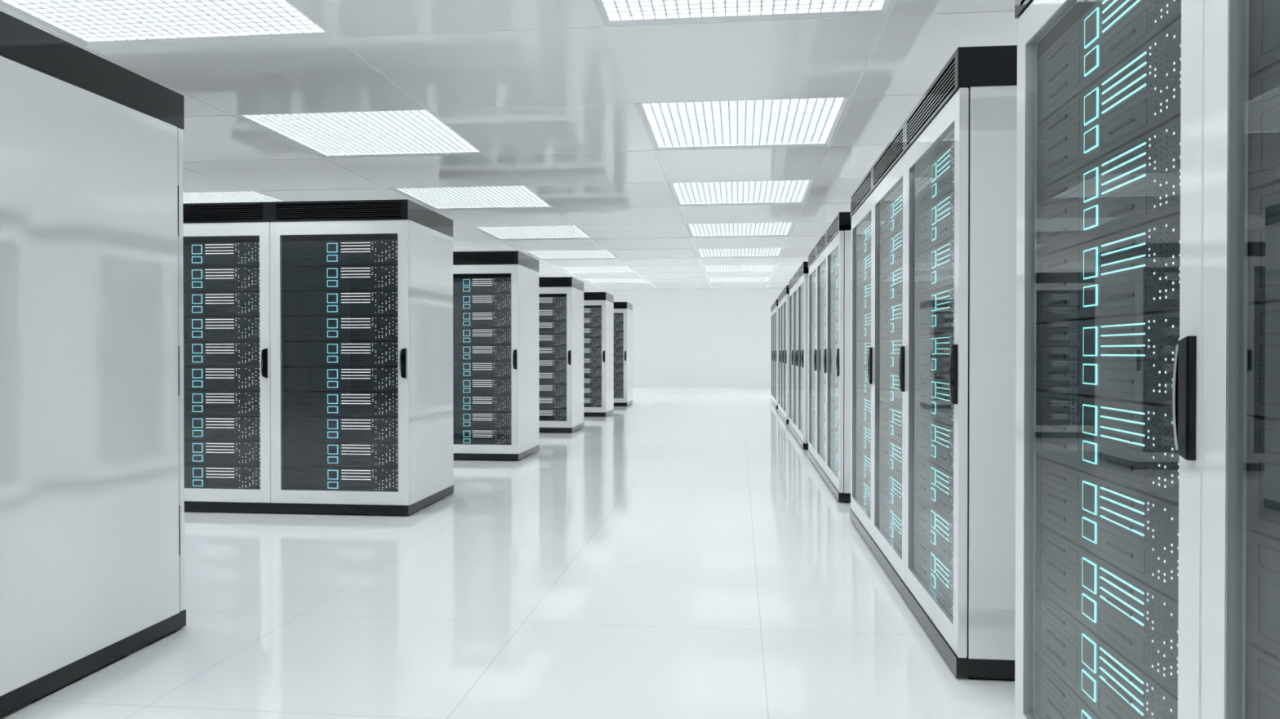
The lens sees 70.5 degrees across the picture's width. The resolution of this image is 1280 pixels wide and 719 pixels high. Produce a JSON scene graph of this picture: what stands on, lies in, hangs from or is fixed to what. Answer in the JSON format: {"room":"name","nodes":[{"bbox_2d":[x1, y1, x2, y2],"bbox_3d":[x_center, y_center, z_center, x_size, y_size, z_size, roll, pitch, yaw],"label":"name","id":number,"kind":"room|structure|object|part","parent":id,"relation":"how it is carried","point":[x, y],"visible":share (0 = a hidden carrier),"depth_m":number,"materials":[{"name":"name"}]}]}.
{"room":"server room","nodes":[
{"label":"server room","id":0,"kind":"room"},
{"bbox_2d":[0,386,1014,718],"bbox_3d":[-1.663,1.117,9.292,16.315,0.100,42.100,0,0,6],"label":"floor","id":1,"kind":"structure","parent":0,"point":[678,553],"depth_m":4.06,"materials":[{"name":"tile"}]},
{"bbox_2d":[0,10,186,717],"bbox_3d":[-2.434,0.016,3.302,1.008,2.200,1.021,0,0,6],"label":"rack","id":2,"kind":"object","parent":1,"relation":"on","point":[92,466],"visible":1,"depth_m":3.17,"materials":[{"name":"white metal"}]},
{"bbox_3d":[-2.383,0.044,3.773,1.006,1.983,0.031,0,0,6],"label":"door","id":3,"kind":"part","parent":2,"relation":"part of","materials":[{"name":"white paint"}]},
{"bbox_2d":[182,201,271,512],"bbox_3d":[-3.058,-0.014,6.925,1.008,2.200,1.021,0,0,6],"label":"rack","id":4,"kind":"object","parent":1,"relation":"on","point":[227,395],"visible":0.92,"depth_m":6.45,"materials":[{"name":"black"}]},
{"bbox_2d":[182,206,262,219],"bbox_3d":[-3.108,-1.039,6.435,0.910,0.082,0.021,0,0,6],"label":"vent grille","id":5,"kind":"object","parent":4,"relation":"attached to","point":[188,212],"depth_m":6.42,"materials":[{"name":"black metal"}]},
{"bbox_3d":[-2.644,0.025,6.380,0.036,0.209,0.016,0,0,6],"label":"handle","id":6,"kind":"part","parent":4,"relation":"part of","materials":[{"name":"black plastic"}]},
{"bbox_2d":[269,199,453,515],"bbox_3d":[-2.053,-0.013,6.816,1.008,2.200,1.021,0,0,6],"label":"rack","id":7,"kind":"object","parent":1,"relation":"on","point":[362,291],"visible":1,"depth_m":6.37,"materials":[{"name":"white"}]},
{"bbox_2d":[275,204,401,217],"bbox_3d":[-2.103,-1.038,6.326,0.910,0.082,0.021,0,0,6],"label":"vent grille","id":8,"kind":"object","parent":7,"relation":"attached to","point":[282,211],"depth_m":6.33,"materials":[{"name":"black metal"}]},
{"bbox_3d":[-2.104,0.023,6.345,1.006,1.983,0.031,0,0,6],"label":"door","id":9,"kind":"part","parent":7,"relation":"part of","materials":[{"name":"white paint"}]},
{"bbox_3d":[-1.640,0.026,6.271,0.036,0.209,0.016,0,0,6],"label":"handle","id":10,"kind":"part","parent":7,"relation":"part of","materials":[{"name":"black plastic"}]},
{"bbox_3d":[-1.558,0.019,6.790,0.016,1.987,0.962,0,0,6],"label":"panel","id":11,"kind":"part","parent":7,"relation":"part of","materials":[{"name":"white paint"}]},
{"bbox_2d":[453,250,539,461],"bbox_3d":[-1.719,-0.039,9.999,1.008,2.200,1.021,0,0,6],"label":"rack","id":12,"kind":"object","parent":1,"relation":"on","point":[495,294],"visible":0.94,"depth_m":9.53,"materials":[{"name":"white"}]},
{"bbox_2d":[453,253,513,262],"bbox_3d":[-1.769,-1.064,9.509,0.910,0.082,0.021,0,0,6],"label":"vent grille","id":13,"kind":"object","parent":12,"relation":"attached to","point":[457,258],"depth_m":9.50,"materials":[{"name":"black metal"}]},
{"bbox_3d":[-1.770,-0.004,9.528,1.006,1.983,0.031,0,0,6],"label":"door","id":14,"kind":"part","parent":12,"relation":"part of","materials":[{"name":"white paint"}]},
{"bbox_3d":[-1.305,0.000,9.453,0.036,0.209,0.016,0,0,6],"label":"handle","id":15,"kind":"part","parent":12,"relation":"part of","materials":[{"name":"black plastic"}]},
{"bbox_3d":[-1.224,-0.007,9.973,0.016,1.987,0.962,0,0,6],"label":"panel","id":16,"kind":"part","parent":12,"relation":"part of","materials":[{"name":"white paint"}]},
{"bbox_2d":[538,276,583,433],"bbox_3d":[-1.405,-0.066,13.274,1.008,2.200,1.021,0,0,6],"label":"rack","id":17,"kind":"object","parent":1,"relation":"on","point":[561,299],"visible":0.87,"depth_m":12.80,"materials":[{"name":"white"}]},
{"bbox_2d":[538,279,568,285],"bbox_3d":[-1.455,-1.091,12.784,0.910,0.082,0.021,0,0,6],"label":"vent grille","id":18,"kind":"object","parent":17,"relation":"attached to","point":[541,282],"depth_m":12.76,"materials":[{"name":"black metal"}]},
{"bbox_3d":[-1.456,-0.030,12.803,1.006,1.983,0.031,0,0,6],"label":"door","id":19,"kind":"part","parent":17,"relation":"part of","materials":[{"name":"white paint"}]},
{"bbox_3d":[-0.991,-0.027,12.728,0.036,0.209,0.016,0,0,6],"label":"handle","id":20,"kind":"part","parent":17,"relation":"part of","materials":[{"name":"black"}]},
{"bbox_3d":[-0.909,-0.034,13.248,0.016,1.987,0.962,0,0,6],"label":"panel","id":21,"kind":"part","parent":17,"relation":"part of","materials":[{"name":"white paint"}]},
{"bbox_2d":[583,292,613,417],"bbox_3d":[-1.050,-0.092,16.504,1.008,2.200,1.021,0,0,6],"label":"rack","id":22,"kind":"object","parent":1,"relation":"on","point":[598,307],"visible":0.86,"depth_m":16.02,"materials":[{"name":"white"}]},
{"bbox_2d":[583,293,603,298],"bbox_3d":[-1.100,-1.117,16.014,0.910,0.082,0.021,0,0,6],"label":"vent grille","id":23,"kind":"object","parent":22,"relation":"attached to","point":[585,295],"depth_m":15.97,"materials":[{"name":"black metal"}]},
{"bbox_3d":[-1.101,-0.057,16.033,1.006,1.983,0.031,0,0,6],"label":"door","id":24,"kind":"part","parent":22,"relation":"part of","materials":[{"name":"white paint"}]},
{"bbox_3d":[-0.555,-0.060,16.479,0.016,1.987,0.962,0,0,6],"label":"panel","id":25,"kind":"part","parent":22,"relation":"part of","materials":[{"name":"white paint"}]},
{"bbox_2d":[613,302,632,406],"bbox_3d":[-0.721,-0.117,19.587,1.008,2.200,1.021,0,0,6],"label":"rack","id":26,"kind":"object","parent":1,"relation":"on","point":[623,311],"visible":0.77,"depth_m":19.10,"materials":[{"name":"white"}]},
{"bbox_2d":[613,303,624,307],"bbox_3d":[-0.771,-1.142,19.097,0.910,0.082,0.021,0,0,6],"label":"vent grille","id":27,"kind":"object","parent":26,"relation":"attached to","point":[615,305],"depth_m":19.05,"materials":[{"name":"black metal"}]},
{"bbox_3d":[-0.772,-0.082,19.116,1.006,1.983,0.031,0,0,6],"label":"door","id":28,"kind":"part","parent":26,"relation":"part of","materials":[{"name":"white paint"}]},
{"bbox_3d":[-0.226,-0.086,19.561,0.016,1.987,0.962,0,0,6],"label":"panel","id":29,"kind":"part","parent":26,"relation":"part of","materials":[{"name":"white paint"}]},
{"bbox_2d":[770,305,773,402],"bbox_3d":[3.476,-0.124,20.470,1.021,2.200,1.008,0,0,6],"label":"rack","id":30,"kind":"object","parent":1,"relation":"on","point":[771,310],"visible":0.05,"depth_m":20.36,"materials":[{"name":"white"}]},
{"bbox_3d":[3.004,-0.093,20.521,0.004,1.795,0.856,0,0,6],"label":"glass pane","id":31,"kind":"part","parent":30,"relation":"part of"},
{"bbox_3d":[3.005,-0.093,20.521,0.031,1.983,1.006,0,0,6],"label":"door","id":32,"kind":"part","parent":30,"relation":"part of","materials":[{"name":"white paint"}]},
{"bbox_2d":[772,302,774,404],"bbox_3d":[3.367,-0.116,19.465,1.021,2.200,1.008,0,0,6],"label":"rack","id":33,"kind":"object","parent":1,"relation":"on","point":[773,304],"visible":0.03,"depth_m":19.50,"materials":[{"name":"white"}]},
{"bbox_3d":[2.896,-0.085,19.517,0.031,1.983,1.006,0,0,6],"label":"door","id":34,"kind":"part","parent":33,"relation":"part of","materials":[{"name":"white paint"}]},
{"bbox_3d":[2.895,-0.085,19.517,0.004,1.795,0.856,0,0,6],"label":"glass pane","id":35,"kind":"part","parent":33,"relation":"part of","materials":[{"name":"glass"}]},
{"bbox_2d":[773,298,778,408],"bbox_3d":[3.258,-0.108,18.461,1.021,2.200,1.008,0,0,6],"label":"rack","id":36,"kind":"object","parent":1,"relation":"on","point":[775,404],"visible":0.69,"depth_m":18.02,"materials":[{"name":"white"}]},
{"bbox_3d":[2.787,-0.077,18.513,0.004,1.795,0.856,0,0,6],"label":"glass pane","id":37,"kind":"part","parent":36,"relation":"part of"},
{"bbox_3d":[2.787,-0.077,18.513,0.031,1.983,1.006,0,0,6],"label":"door","id":38,"kind":"part","parent":36,"relation":"part of","materials":[{"name":"white paint"}]},
{"bbox_2d":[777,293,780,414],"bbox_3d":[3.072,-0.094,16.741,1.021,2.200,1.008,0,0,6],"label":"rack","id":39,"kind":"object","parent":1,"relation":"on","point":[779,296],"visible":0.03,"depth_m":17.16,"materials":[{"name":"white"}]},
{"bbox_3d":[2.600,-0.063,16.793,0.004,1.795,0.856,0,0,6],"label":"glass pane","id":40,"kind":"part","parent":39,"relation":"part of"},
{"bbox_2d":[780,290,783,418],"bbox_3d":[2.963,-0.086,15.737,1.021,2.200,1.008,0,0,6],"label":"rack","id":41,"kind":"object","parent":1,"relation":"on","point":[781,293],"visible":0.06,"depth_m":15.92,"materials":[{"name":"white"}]},
{"bbox_3d":[2.492,-0.055,15.789,0.004,1.795,0.856,0,0,6],"label":"glass pane","id":42,"kind":"part","parent":41,"relation":"part of","materials":[{"name":"glass"}]},
{"bbox_3d":[2.418,-0.048,15.324,0.016,0.209,0.036,0,0,6],"label":"handle","id":43,"kind":"part","parent":41,"relation":"part of","materials":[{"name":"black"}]},
{"bbox_2d":[782,284,789,423],"bbox_3d":[2.855,-0.078,14.733,1.021,2.200,1.008,0,0,6],"label":"rack","id":44,"kind":"object","parent":1,"relation":"on","point":[785,291],"visible":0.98,"depth_m":14.31,"materials":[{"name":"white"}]},
{"bbox_3d":[2.383,-0.046,14.784,0.004,1.795,0.856,0,0,6],"label":"glass pane","id":45,"kind":"part","parent":44,"relation":"part of","materials":[{"name":"glass"}]},
{"bbox_3d":[2.384,-0.046,14.784,0.031,1.983,1.006,0,0,6],"label":"door","id":46,"kind":"part","parent":44,"relation":"part of","materials":[{"name":"white paint"}]},
{"bbox_3d":[2.309,-0.040,14.320,0.016,0.209,0.036,0,0,6],"label":"handle","id":47,"kind":"part","parent":44,"relation":"part of","materials":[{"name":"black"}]},
{"bbox_3d":[2.829,-0.042,14.238,0.962,1.987,0.016,0,0,6],"label":"panel","id":48,"kind":"part","parent":44,"relation":"part of","materials":[{"name":"white paint"}]},
{"bbox_2d":[788,276,793,432],"bbox_3d":[2.671,-0.064,13.033,1.021,2.200,1.008,0,0,6],"label":"rack","id":49,"kind":"object","parent":1,"relation":"on","point":[790,282],"visible":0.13,"depth_m":13.23,"materials":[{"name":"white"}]},
{"bbox_2d":[789,279,792,288],"bbox_3d":[2.189,-1.093,13.075,0.021,0.082,0.910,0,0,6],"label":"vent grille","id":50,"kind":"object","parent":49,"relation":"attached to","point":[791,280],"depth_m":13.04,"materials":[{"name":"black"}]},
{"bbox_3d":[2.199,-0.033,13.085,0.004,1.795,0.856,0,0,6],"label":"glass pane","id":51,"kind":"part","parent":49,"relation":"part of","materials":[{"name":"glass"}]},
{"bbox_3d":[2.125,-0.026,12.620,0.016,0.209,0.036,0,0,6],"label":"handle","id":52,"kind":"part","parent":49,"relation":"part of","materials":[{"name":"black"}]},
{"bbox_2d":[792,270,798,439],"bbox_3d":[2.562,-0.056,12.029,1.021,2.200,1.008,0,0,6],"label":"rack","id":53,"kind":"object","parent":1,"relation":"on","point":[795,282],"visible":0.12,"depth_m":12.13,"materials":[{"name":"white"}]},
{"bbox_2d":[793,272,797,284],"bbox_3d":[2.080,-1.085,12.071,0.021,0.082,0.910,0,0,6],"label":"vent grille","id":54,"kind":"object","parent":53,"relation":"attached to","point":[795,277],"depth_m":12.02,"materials":[{"name":"black"}]},
{"bbox_3d":[2.090,-0.024,12.080,0.004,1.795,0.856,0,0,6],"label":"glass pane","id":55,"kind":"part","parent":53,"relation":"part of","materials":[{"name":"glass"}]},
{"bbox_2d":[797,261,808,449],"bbox_3d":[2.453,-0.047,11.025,1.021,2.200,1.008,0,0,6],"label":"rack","id":56,"kind":"object","parent":1,"relation":"on","point":[803,270],"visible":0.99,"depth_m":10.59,"materials":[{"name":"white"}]},
{"bbox_2d":[798,264,803,277],"bbox_3d":[1.972,-1.077,11.067,0.021,0.082,0.910,0,0,6],"label":"vent grille","id":57,"kind":"object","parent":56,"relation":"attached to","point":[801,268],"depth_m":11.00,"materials":[{"name":"black"}]},
{"bbox_3d":[1.982,-0.016,11.076,0.004,1.795,0.856,0,0,6],"label":"glass pane","id":58,"kind":"part","parent":56,"relation":"part of","materials":[{"name":"glass"}]},
{"bbox_3d":[1.908,-0.009,10.612,0.016,0.209,0.036,0,0,6],"label":"handle","id":59,"kind":"part","parent":56,"relation":"part of","materials":[{"name":"black"}]},
{"bbox_3d":[2.427,-0.012,10.530,0.962,1.987,0.016,0,0,6],"label":"panel","id":60,"kind":"part","parent":56,"relation":"part of","materials":[{"name":"white paint"}]},
{"bbox_2d":[808,244,817,466],"bbox_3d":[2.267,-0.033,9.300,1.021,2.200,1.008,0,0,6],"label":"rack","id":61,"kind":"object","parent":1,"relation":"on","point":[812,258],"visible":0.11,"depth_m":9.46,"materials":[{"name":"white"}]},
{"bbox_2d":[808,248,815,264],"bbox_3d":[1.785,-1.062,9.342,0.021,0.082,0.910,0,0,6],"label":"vent grille","id":62,"kind":"object","parent":61,"relation":"attached to","point":[811,256],"depth_m":9.36,"materials":[{"name":"black"}]},
{"bbox_3d":[1.795,-0.002,9.351,0.004,1.795,0.856,0,0,6],"label":"glass pane","id":63,"kind":"part","parent":61,"relation":"part of","materials":[{"name":"glass"}]},
{"bbox_3d":[1.721,0.005,8.887,0.016,0.209,0.036,0,0,6],"label":"handle","id":64,"kind":"part","parent":61,"relation":"part of","materials":[{"name":"black"}]},
{"bbox_2d":[815,230,826,481],"bbox_3d":[2.158,-0.025,8.296,1.021,2.200,1.008,0,0,6],"label":"rack","id":65,"kind":"object","parent":1,"relation":"on","point":[821,247],"visible":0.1,"depth_m":8.44,"materials":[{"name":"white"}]},
{"bbox_2d":[816,235,825,254],"bbox_3d":[1.676,-1.054,8.338,0.021,0.082,0.910,0,0,6],"label":"vent grille","id":66,"kind":"object","parent":65,"relation":"attached to","point":[820,245],"depth_m":8.34,"materials":[{"name":"black"}]},
{"bbox_3d":[1.686,0.006,8.347,0.004,1.795,0.856,0,0,6],"label":"glass pane","id":67,"kind":"part","parent":65,"relation":"part of","materials":[{"name":"glass"}]},
{"bbox_3d":[1.612,0.013,7.883,0.016,0.209,0.036,0,0,6],"label":"handle","id":68,"kind":"part","parent":65,"relation":"part of","materials":[{"name":"black plastic"}]},
{"bbox_2d":[825,212,851,502],"bbox_3d":[2.049,-0.017,7.292,1.021,2.200,1.008,0,0,6],"label":"rack","id":69,"kind":"object","parent":1,"relation":"on","point":[838,233],"visible":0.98,"depth_m":6.87,"materials":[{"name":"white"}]},
{"bbox_2d":[826,217,838,242],"bbox_3d":[1.568,-1.046,7.334,0.021,0.082,0.910,0,0,6],"label":"vent grille","id":70,"kind":"object","parent":69,"relation":"attached to","point":[833,229],"depth_m":7.32,"materials":[{"name":"black metal"}]},
{"bbox_3d":[1.577,0.014,7.343,0.004,1.795,0.856,0,0,6],"label":"glass pane","id":71,"kind":"part","parent":69,"relation":"part of","materials":[{"name":"glass"}]},
{"bbox_3d":[1.578,0.014,7.343,0.031,1.983,1.006,0,0,6],"label":"door","id":72,"kind":"part","parent":69,"relation":"part of","materials":[{"name":"white paint"}]},
{"bbox_3d":[1.504,0.021,6.878,0.016,0.209,0.036,0,0,6],"label":"handle","id":73,"kind":"part","parent":69,"relation":"part of","materials":[{"name":"black plastic"}]},
{"bbox_3d":[2.023,0.019,6.797,0.962,1.987,0.016,0,0,6],"label":"panel","id":74,"kind":"part","parent":69,"relation":"part of","materials":[{"name":"white paint"}]},
{"bbox_2d":[849,167,873,549],"bbox_3d":[1.866,-0.003,5.602,1.021,2.200,1.008,0,0,6],"label":"rack","id":75,"kind":"object","parent":1,"relation":"on","point":[862,198],"visible":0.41,"depth_m":5.65,"materials":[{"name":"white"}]},
{"bbox_3d":[1.395,0.028,5.653,0.004,1.795,0.856,0,0,6],"label":"glass pane","id":76,"kind":"part","parent":75,"relation":"part of","materials":[{"name":"glass"}]},
{"bbox_2d":[851,173,871,212],"bbox_3d":[1.385,-1.032,5.644,0.021,0.082,0.910,0,0,6],"label":"vent grille","id":77,"kind":"object","parent":75,"relation":"attached to","point":[863,191],"depth_m":5.61,"materials":[{"name":"black metal"}]},
{"bbox_3d":[1.321,0.035,5.189,0.016,0.209,0.036,0,0,6],"label":"handle","id":78,"kind":"part","parent":75,"relation":"part of","materials":[{"name":"black plastic"}]},
{"bbox_2d":[871,121,906,598],"bbox_3d":[1.758,0.005,4.598,1.021,2.200,1.008,0,0,6],"label":"rack","id":79,"kind":"object","parent":1,"relation":"on","point":[889,170],"visible":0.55,"depth_m":4.72,"materials":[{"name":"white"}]},
{"bbox_2d":[873,130,902,184],"bbox_3d":[1.276,-1.024,4.639,0.021,0.082,0.910,0,0,6],"label":"vent grille","id":80,"kind":"object","parent":79,"relation":"attached to","point":[894,149],"depth_m":4.59,"materials":[{"name":"black metal"}]},
{"bbox_3d":[1.212,0.043,4.184,0.016,0.209,0.036,0,0,6],"label":"handle","id":81,"kind":"part","parent":79,"relation":"part of","materials":[{"name":"black plastic"}]},
{"bbox_2d":[903,44,1017,681],"bbox_3d":[1.649,0.014,3.594,1.021,2.200,1.008,0,0,6],"label":"rack","id":82,"kind":"object","parent":1,"relation":"on","point":[961,135],"visible":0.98,"depth_m":3.15,"materials":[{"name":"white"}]},
{"bbox_2d":[906,60,955,142],"bbox_3d":[1.167,-1.016,3.635,0.021,0.082,0.910,0,0,6],"label":"vent grille","id":83,"kind":"object","parent":82,"relation":"attached to","point":[944,85],"depth_m":3.56,"materials":[{"name":"black metal"}]},
{"bbox_3d":[1.178,0.045,3.645,0.031,1.983,1.006,0,0,6],"label":"door","id":84,"kind":"part","parent":82,"relation":"part of","materials":[{"name":"white paint"}]},
{"bbox_3d":[1.103,0.051,3.180,0.016,0.209,0.036,0,0,6],"label":"handle","id":85,"kind":"part","parent":82,"relation":"part of","materials":[{"name":"black plastic"}]},
{"bbox_3d":[1.623,0.049,3.099,0.962,1.987,0.016,0,0,6],"label":"panel","id":86,"kind":"part","parent":82,"relation":"part of","materials":[{"name":"white paint"}]},
{"bbox_2d":[1014,0,1204,718],"bbox_3d":[1.471,0.027,1.948,1.021,2.200,1.008,0,0,6],"label":"rack","id":87,"kind":"object","parent":1,"relation":"on","point":[1110,163],"visible":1,"depth_m":1.96,"materials":[{"name":"white paint"}]},
{"bbox_3d":[0.925,0.065,1.535,0.016,0.209,0.036,0,0,6],"label":"handle","id":88,"kind":"part","parent":87,"relation":"part of","materials":[{"name":"black plastic"}]},
{"bbox_2d":[1200,0,1279,718],"bbox_3d":[1.362,0.035,0.944,1.021,2.200,1.008,0,0,6],"label":"rack","id":89,"kind":"object","parent":1,"relation":"on","point":[1240,679],"visible":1,"depth_m":1.42,"materials":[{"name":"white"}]},
{"bbox_3d":[0.891,0.066,0.996,0.031,1.983,1.006,0,0,6],"label":"door","id":90,"kind":"part","parent":89,"relation":"part of","materials":[{"name":"white paint"}]},
{"bbox_2d":[0,0,1017,289],"bbox_3d":[-1.669,-2.192,9.216,16.115,0.060,42.000,0,0,6],"label":"ceiling","id":91,"kind":"structure","parent":0,"point":[811,59],"depth_m":7.45,"materials":[{"name":"tile"}]},
{"bbox_2d":[0,0,332,45],"bbox_3d":[-2.995,-2.159,5.205,1.752,0.058,1.752,0,0,6],"label":"ceiling light","id":92,"kind":"object","parent":91,"relation":"attached to","point":[86,22],"visible":0.91,"depth_m":5.74,"materials":[{"name":"white plastic"}]},
{"bbox_2d":[182,191,283,203],"bbox_3d":[-5.794,-2.220,12.710,1.752,0.058,1.752,0,0,6],"label":"ceiling light","id":93,"kind":"object","parent":91,"relation":"attached to","point":[247,196],"visible":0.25,"depth_m":12.34,"materials":[{"name":"white plastic"}]},
{"bbox_2d":[235,110,484,157],"bbox_3d":[-2.610,-2.188,8.764,1.752,0.058,1.752,0,0,6],"label":"ceiling light","id":94,"kind":"object","parent":91,"relation":"attached to","point":[403,132],"visible":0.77,"depth_m":8.71,"materials":[{"name":"white plastic"}]},
{"bbox_2d":[391,186,552,209],"bbox_3d":[-2.225,-2.217,12.323,1.752,0.058,1.752,0,0,6],"label":"ceiling light","id":95,"kind":"object","parent":91,"relation":"attached to","point":[491,197],"visible":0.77,"depth_m":12.35,"materials":[{"name":"white plastic"}]},
{"bbox_2d":[472,225,591,239],"bbox_3d":[-1.839,-2.246,15.883,1.752,0.058,1.752,0,0,6],"label":"ceiling light","id":96,"kind":"object","parent":91,"relation":"attached to","point":[566,232],"visible":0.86,"depth_m":15.97,"materials":[{"name":"white plastic"}]},
{"bbox_2d":[522,249,617,259],"bbox_3d":[-1.454,-2.275,19.442,1.752,0.058,1.752,0,0,6],"label":"ceiling light","id":97,"kind":"object","parent":91,"relation":"attached to","point":[588,254],"visible":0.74,"depth_m":19.50,"materials":[{"name":"white plastic"}]},
{"bbox_2d":[557,266,635,273],"bbox_3d":[-1.069,-2.304,23.001,1.752,0.058,1.752,0,0,6],"label":"ceiling light","id":98,"kind":"object","parent":91,"relation":"attached to","point":[624,268],"visible":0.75,"depth_m":23.12,"materials":[{"name":"white plastic"}]},
{"bbox_2d":[583,278,648,283],"bbox_3d":[-0.683,-2.333,26.560,1.752,0.058,1.752,0,0,6],"label":"ceiling light","id":99,"kind":"object","parent":91,"relation":"attached to","point":[602,280],"visible":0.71,"depth_m":26.81,"materials":[{"name":"white plastic"}]},
{"bbox_2d":[702,265,775,271],"bbox_3d":[2.481,-2.301,22.616,1.752,0.058,1.752,0,0,6],"label":"ceiling light","id":100,"kind":"object","parent":91,"relation":"attached to","point":[707,268],"visible":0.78,"depth_m":22.70,"materials":[{"name":"white plastic"}]},
{"bbox_2d":[707,277,770,282],"bbox_3d":[2.866,-2.330,26.175,1.752,0.058,1.752,0,0,6],"label":"ceiling light","id":101,"kind":"object","parent":91,"relation":"attached to","point":[710,279],"visible":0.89,"depth_m":26.27,"materials":[{"name":"white plastic"}]},
{"bbox_2d":[696,248,783,257],"bbox_3d":[2.095,-2.272,19.057,1.752,0.058,1.752,0,0,6],"label":"ceiling light","id":102,"kind":"object","parent":91,"relation":"attached to","point":[722,252],"visible":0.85,"depth_m":19.16,"materials":[{"name":"white plastic"}]},
{"bbox_2d":[685,222,795,237],"bbox_3d":[1.710,-2.243,15.498,1.752,0.058,1.752,0,0,6],"label":"ceiling light","id":103,"kind":"object","parent":91,"relation":"attached to","point":[780,228],"visible":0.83,"depth_m":15.56,"materials":[{"name":"white plastic"}]},
{"bbox_2d":[669,180,813,205],"bbox_3d":[1.325,-2.214,11.939,1.752,0.058,1.752,0,0,6],"label":"ceiling light","id":104,"kind":"object","parent":91,"relation":"attached to","point":[774,192],"visible":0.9,"depth_m":11.94,"materials":[{"name":"white plastic"}]},
{"bbox_2d":[636,97,849,150],"bbox_3d":[0.939,-2.185,8.380,1.752,0.058,1.752,0,0,6],"label":"ceiling light","id":105,"kind":"object","parent":91,"relation":"attached to","point":[788,122],"visible":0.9,"depth_m":8.33,"materials":[{"name":"white plastic"}]},
{"bbox_2d":[595,0,892,25],"bbox_3d":[0.554,-2.155,4.821,1.752,0.058,1.752,0,0,6],"label":"ceiling light","id":106,"kind":"object","parent":91,"relation":"attached to","point":[613,12],"visible":1,"depth_m":5.58,"materials":[{"name":"white plastic"}]},
{"bbox_2d":[583,288,783,386],"bbox_3d":[0.597,-0.749,30.156,16.315,3.290,0.100,0,0,6],"label":"wall","id":107,"kind":"structure","parent":0,"point":[682,337],"depth_m":29.95,"materials":[{"name":"white paint"}]},
{"bbox_2d":[0,0,1014,289],"bbox_3d":[-1.669,-2.162,9.216,16.115,0.004,42.000,0,0,6],"label":"trim","id":108,"kind":"structure","parent":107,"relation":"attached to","point":[888,15],"depth_m":7.79,"materials":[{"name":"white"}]}
]}

